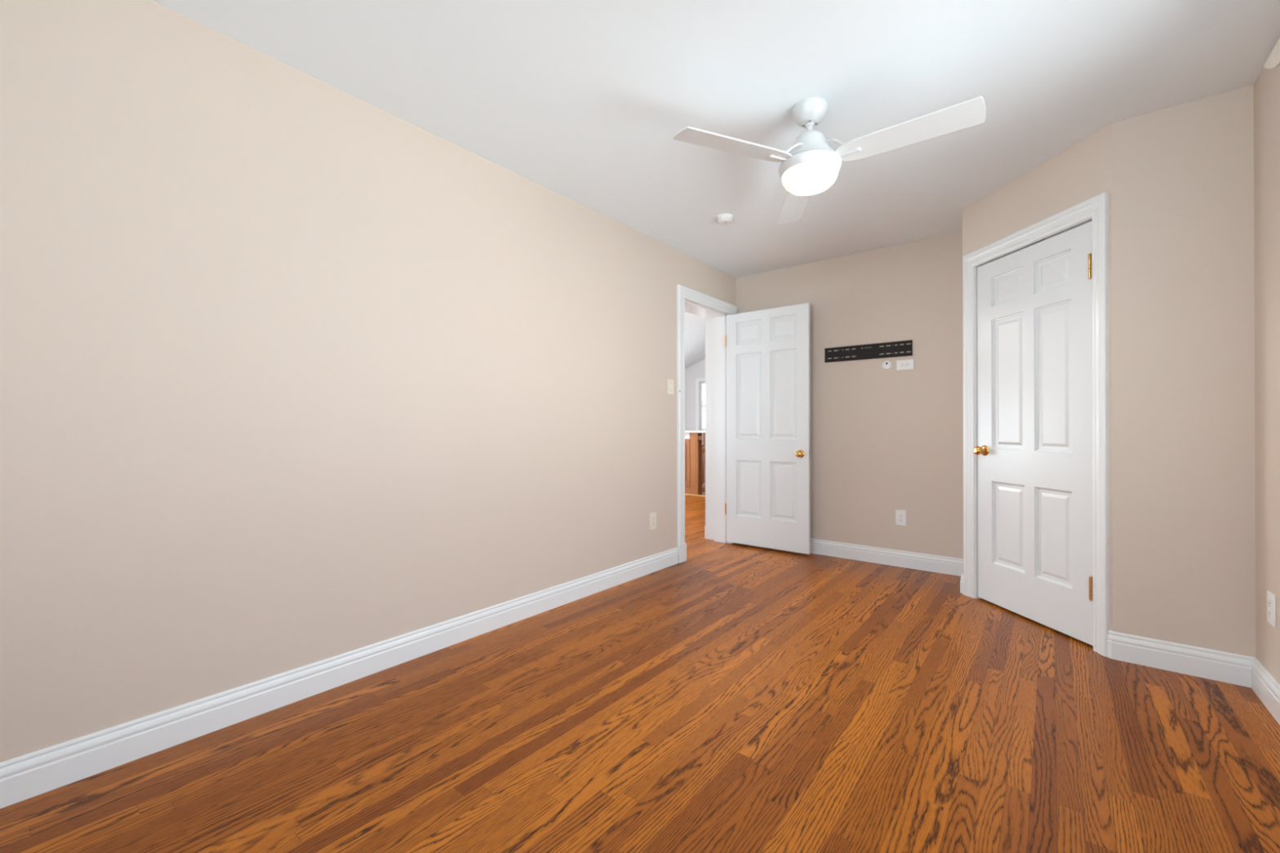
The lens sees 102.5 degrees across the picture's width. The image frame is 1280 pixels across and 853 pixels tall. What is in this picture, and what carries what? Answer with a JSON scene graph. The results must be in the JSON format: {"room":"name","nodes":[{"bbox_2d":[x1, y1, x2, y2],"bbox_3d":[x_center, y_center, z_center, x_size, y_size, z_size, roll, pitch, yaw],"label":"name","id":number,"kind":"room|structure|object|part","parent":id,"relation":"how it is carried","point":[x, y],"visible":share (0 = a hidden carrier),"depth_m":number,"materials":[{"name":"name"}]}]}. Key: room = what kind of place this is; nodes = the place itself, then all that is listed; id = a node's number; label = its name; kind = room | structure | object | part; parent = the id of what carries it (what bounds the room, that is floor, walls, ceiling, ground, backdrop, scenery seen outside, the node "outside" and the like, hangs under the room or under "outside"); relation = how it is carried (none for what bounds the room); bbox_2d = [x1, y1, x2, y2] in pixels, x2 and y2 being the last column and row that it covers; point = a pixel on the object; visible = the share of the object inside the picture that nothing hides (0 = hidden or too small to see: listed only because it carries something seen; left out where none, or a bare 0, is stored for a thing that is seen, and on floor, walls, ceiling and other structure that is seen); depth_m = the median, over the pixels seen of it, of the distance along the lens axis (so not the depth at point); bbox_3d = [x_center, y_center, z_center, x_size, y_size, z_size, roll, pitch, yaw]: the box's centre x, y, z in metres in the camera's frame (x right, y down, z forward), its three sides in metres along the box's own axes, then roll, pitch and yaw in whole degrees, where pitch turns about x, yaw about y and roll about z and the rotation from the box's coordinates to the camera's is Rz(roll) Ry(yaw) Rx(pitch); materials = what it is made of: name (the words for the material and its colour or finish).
{"room":"empty bedroom","nodes":[
{"label":"empty bedroom","id":0,"kind":"room"},
{"bbox_2d":[0,0,736,762],"bbox_3d":[-1.267,-0.164,2.198,0.165,2.440,6.944,0,0,39],"label":"wall","id":1,"kind":"structure","parent":0,"point":[295,372],"depth_m":1.91,"materials":[{"name":"beige paint"}]},
{"bbox_2d":[0,547,678,808],"bbox_3d":[-1.492,0.994,1.768,0.016,0.121,5.697,0,0,39],"label":"baseboard","id":2,"kind":"structure","parent":1,"relation":"attached to","point":[24,777],"depth_m":1.89,"materials":[{"name":"white paint"}]},
{"bbox_2d":[649,511,656,529],"bbox_3d":[0.095,0.690,3.755,0.008,0.122,0.076,0,0,39],"label":"wall outlet","id":3,"kind":"object","parent":1,"relation":"attached to","point":[652,515],"visible":1,"depth_m":3.75,"materials":[{"name":"beige plastic"}]},
{"bbox_2d":[667,378,673,395],"bbox_3d":[0.241,-0.303,3.932,0.018,0.117,0.074,0,0,39],"label":"light switch","id":4,"kind":"object","parent":1,"relation":"attached to","point":[670,382],"visible":1,"depth_m":3.93,"materials":[{"name":"beige plastic"}]},
{"bbox_2d":[684,308,714,540],"bbox_3d":[0.396,-0.030,4.505,0.127,2.185,0.935,0,0,39],"label":"trim","id":5,"kind":"structure","parent":1,"relation":"attached to","point":[709,321],"depth_m":4.85,"materials":[{"name":"white paint"}]},
{"bbox_2d":[677,284,737,563],"bbox_3d":[0.533,-0.022,4.416,0.198,2.169,0.950,0,0,39],"label":"trim","id":6,"kind":"structure","parent":1,"relation":"attached to","point":[690,299],"depth_m":4.49,"materials":[{"name":"white paint"}]},
{"bbox_2d":[724,302,810,554],"bbox_3d":[1.084,0.017,4.428,0.775,2.046,0.154,0,0,39],"label":"door","id":7,"kind":"structure","parent":1,"relation":"in","point":[767,504],"depth_m":4.39,"materials":[{"name":"white paint"}]},
{"bbox_3d":[1.301,0.223,4.196,0.064,0.064,0.064,0,0,39],"label":"knob","id":8,"kind":"part","parent":7,"relation":"part of","materials":[{"name":"gold metal"}]},
{"bbox_2d":[0,494,1279,852],"bbox_3d":[-0.487,1.123,4.713,8.300,0.120,11.850,0,0,39],"label":"floor","id":9,"kind":"structure","parent":0,"point":[735,697],"depth_m":1.68,"materials":[{"name":"brown wood"}]},
{"bbox_2d":[684,430,705,497],"bbox_3d":[0.740,0.572,8.563,1.900,1.005,0.910,0,0,39],"label":"kitchen island","id":10,"kind":"object","parent":9,"relation":"on","point":[695,446],"visible":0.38,"depth_m":7.95,"materials":[{"name":"brown wood"}]},
{"bbox_2d":[684,432,689,439],"bbox_3d":[0.720,0.148,8.068,0.150,0.095,0.008,0,0,39],"label":"wall outlet","id":11,"kind":"object","parent":10,"relation":"attached to","point":[686,434],"visible":0.73,"depth_m":8.05,"materials":[{"name":"white plastic"}]},
{"bbox_3d":[0.564,0.571,8.212,0.565,0.745,0.022,0,0,39],"label":"panel","id":12,"kind":"part","parent":10,"relation":"part of","materials":[{"name":"brown wood"}]},
{"bbox_2d":[684,430,705,432],"bbox_3d":[0.740,0.085,8.565,1.900,0.030,0.910,0,0,39],"label":"island countertop","id":13,"kind":"structure","parent":10,"relation":"on","point":[686,431],"depth_m":7.93,"materials":[{"name":"white stone"}]},
{"bbox_3d":[0.479,1.063,8.236,1.800,0.022,0.025,0,0,39],"label":"moulding","id":14,"kind":"part","parent":10,"relation":"part of","materials":[{"name":"brown wood"}]},
{"bbox_3d":[1.073,0.585,7.886,0.315,0.975,0.050,0,0,39],"label":"panel","id":15,"kind":"part","parent":10,"relation":"part of","materials":[{"name":"brown wood"}]},
{"bbox_3d":[1.007,0.585,7.881,0.120,0.975,0.120,0,0,39],"label":"carved leg","id":16,"kind":"part","parent":10,"relation":"part of","materials":[{"name":"brown wood"}]},
{"bbox_2d":[684,311,705,368],"bbox_3d":[-0.980,-1.642,6.718,5.035,1.923,9.350,0,0,39],"label":"ceiling","id":17,"kind":"structure","parent":0,"point":[695,326],"depth_m":9.25,"materials":[{"name":"white paint"}]},
{"bbox_2d":[684,359,705,430],"bbox_3d":[1.849,-0.771,10.151,5.150,3.700,0.150,0,0,39],"label":"wall","id":18,"kind":"structure","parent":0,"point":[697,370],"depth_m":10.67,"materials":[{"name":"white paint"}]},
{"bbox_2d":[695,377,705,431],"bbox_3d":[1.597,-0.420,10.295,1.105,1.150,0.140,0,0,39],"label":"window","id":19,"kind":"structure","parent":18,"relation":"in","point":[697,380],"depth_m":10.57,"materials":[{"name":"white paint"}]},
{"bbox_2d":[151,0,1279,278],"bbox_3d":[-0.069,-1.437,1.241,3.236,0.100,6.944,0,0,39],"label":"ceiling","id":20,"kind":"structure","parent":0,"point":[585,101],"depth_m":2.05,"materials":[{"name":"white paint"}]},
{"bbox_2d":[716,213,733,224],"bbox_3d":[0.559,-1.361,3.388,0.108,0.040,0.108,0,0,39],"label":"smoke detector","id":21,"kind":"object","parent":20,"relation":"attached to","point":[723,219],"visible":1,"depth_m":3.36,"materials":[{"name":"white plastic"}]},
{"bbox_2d":[672,96,986,225],"bbox_3d":[0.835,-1.210,2.150,1.017,0.349,1.153,0,0,39],"label":"ceiling fan","id":22,"kind":"object","parent":20,"relation":"hanging from","point":[811,166],"visible":1,"depth_m":2.12,"materials":[{"name":"white metal"}]},
{"bbox_3d":[0.390,-1.140,2.091,0.522,0.006,0.134,0,11,-22],"label":"blade","id":23,"kind":"part","parent":22,"relation":"part of","materials":[{"name":"white wood"}]},
{"bbox_3d":[0.788,-1.138,2.607,0.134,0.006,0.522,-11,-2,8],"label":"blade","id":24,"kind":"part","parent":22,"relation":"part of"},
{"bbox_3d":[0.738,-1.067,2.234,0.235,0.063,0.235,0,0,39],"label":"lamp shade","id":25,"kind":"part","parent":22,"relation":"part of","materials":[{"name":"white glass"}]},
{"bbox_3d":[1.035,-1.140,2.004,0.522,0.006,0.134,0,-11,38],"label":"blade","id":26,"kind":"part","parent":22,"relation":"part of","materials":[{"name":"white wood"}]},
{"bbox_2d":[736,231,963,559],"bbox_3d":[2.130,-0.160,3.848,3.071,2.440,0.120,0,0,39],"label":"wall","id":27,"kind":"structure","parent":0,"point":[883,442],"depth_m":3.95,"materials":[{"name":"beige paint"}]},
{"bbox_2d":[824,340,912,362],"bbox_3d":[1.782,-0.587,4.043,0.651,0.116,0.013,0,0,39],"label":"wall bracket","id":28,"kind":"object","parent":27,"relation":"attached to","point":[871,351],"visible":1,"depth_m":4.03,"materials":[{"name":"black metal"}]},
{"bbox_2d":[810,537,963,576],"bbox_3d":[1.607,1.001,4.177,1.838,0.121,0.016,0,0,39],"label":"baseboard","id":29,"kind":"structure","parent":27,"relation":"attached to","point":[917,561],"depth_m":3.93,"materials":[{"name":"white paint"}]},
{"bbox_2d":[882,360,891,368],"bbox_3d":[1.899,-0.473,3.952,0.065,0.065,0.008,0,0,39],"label":"port","id":30,"kind":"object","parent":27,"relation":"attached to","point":[886,365],"visible":1,"depth_m":3.95,"materials":[{"name":"white plastic"}]},
{"bbox_2d":[895,509,906,525],"bbox_3d":[1.975,0.691,3.888,0.074,0.116,0.008,0,0,39],"label":"wall outlet","id":31,"kind":"object","parent":27,"relation":"attached to","point":[900,515],"visible":1,"depth_m":3.88,"materials":[{"name":"white plastic"}]},
{"bbox_2d":[896,359,913,370],"bbox_3d":[1.998,-0.464,3.872,0.117,0.074,0.008,0,0,39],"label":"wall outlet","id":32,"kind":"object","parent":27,"relation":"attached to","point":[902,364],"visible":1,"depth_m":3.87,"materials":[{"name":"white plastic"}]},
{"bbox_2d":[962,124,1112,631],"bbox_3d":[2.173,-0.163,2.988,0.312,2.440,1.278,0,0,8],"label":"wall","id":33,"kind":"structure","parent":0,"point":[1082,172],"depth_m":2.64,"materials":[{"name":"beige paint"}]},
{"bbox_2d":[960,572,964,594],"bbox_3d":[2.183,0.998,3.422,0.039,0.121,0.472,0,0,39],"label":"baseboard","id":34,"kind":"structure","parent":33,"relation":"attached to","point":[962,581],"depth_m":3.25,"materials":[{"name":"white paint"}]},
{"bbox_2d":[973,221,1093,645],"bbox_3d":[2.098,0.033,2.797,0.098,2.020,0.723,0,0,-6],"label":"door","id":35,"kind":"structure","parent":33,"relation":"in","point":[1033,450],"depth_m":2.75,"materials":[{"name":"white paint"}]},
{"bbox_3d":[2.048,0.145,3.095,0.064,0.064,0.064,0,0,-6],"label":"knob","id":36,"kind":"part","parent":35,"relation":"part of","materials":[{"name":"gold metal"}]},
{"bbox_2d":[963,191,1110,657],"bbox_3d":[2.144,-0.010,2.805,0.122,2.133,0.888,0,0,-6],"label":"trim","id":37,"kind":"structure","parent":33,"relation":"attached to","point":[1095,210],"depth_m":2.42,"materials":[{"name":"white paint"}]},
{"bbox_2d":[1111,84,1255,657],"bbox_3d":[2.353,-0.165,2.252,0.426,2.440,0.100,0,0,39],"label":"wall","id":38,"kind":"structure","parent":0,"point":[1183,280],"depth_m":2.20,"materials":[{"name":"beige paint"}]},
{"bbox_2d":[1106,630,1254,688],"bbox_3d":[2.312,0.994,2.213,0.447,0.121,0.026,0,0,39],"label":"baseboard","id":39,"kind":"structure","parent":38,"relation":"attached to","point":[1209,664],"depth_m":2.20,"materials":[{"name":"white paint"}]},
{"bbox_2d":[1253,66,1279,684],"bbox_3d":[1.097,-0.171,0.225,0.150,2.440,6.824,0,0,39],"label":"wall","id":40,"kind":"structure","parent":0,"point":[1267,85],"depth_m":1.96,"materials":[{"name":"beige paint"}]},
{"bbox_2d":[1251,657,1279,724],"bbox_3d":[0.737,0.988,-0.095,0.016,0.121,5.578,0,0,39],"label":"baseboard","id":41,"kind":"structure","parent":40,"relation":"attached to","point":[1265,686],"depth_m":1.93,"materials":[{"name":"white paint"}]},
{"bbox_2d":[1266,590,1275,627],"bbox_3d":[2.355,0.680,1.918,0.009,0.118,0.080,0,0,39],"label":"wall outlet","id":42,"kind":"object","parent":40,"relation":"attached to","point":[1271,597],"visible":1,"depth_m":1.91,"materials":[{"name":"white plastic"}]},
{"bbox_2d":[1267,598,1271,618],"bbox_3d":[2.353,0.680,1.919,0.003,0.067,0.033,0,0,39],"label":"receptacle","id":43,"kind":"object","parent":42,"relation":"attached to","point":[1269,600],"depth_m":1.92,"materials":[{"name":"white plastic"}]},
{"bbox_2d":[1262,38,1279,68],"bbox_3d":[1.730,-1.325,1.148,0.012,0.089,2.050,0,0,39],"label":"window valance","id":44,"kind":"object","parent":40,"relation":"attached to","point":[1273,60],"visible":1,"depth_m":1.85,"materials":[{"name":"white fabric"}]}
]}

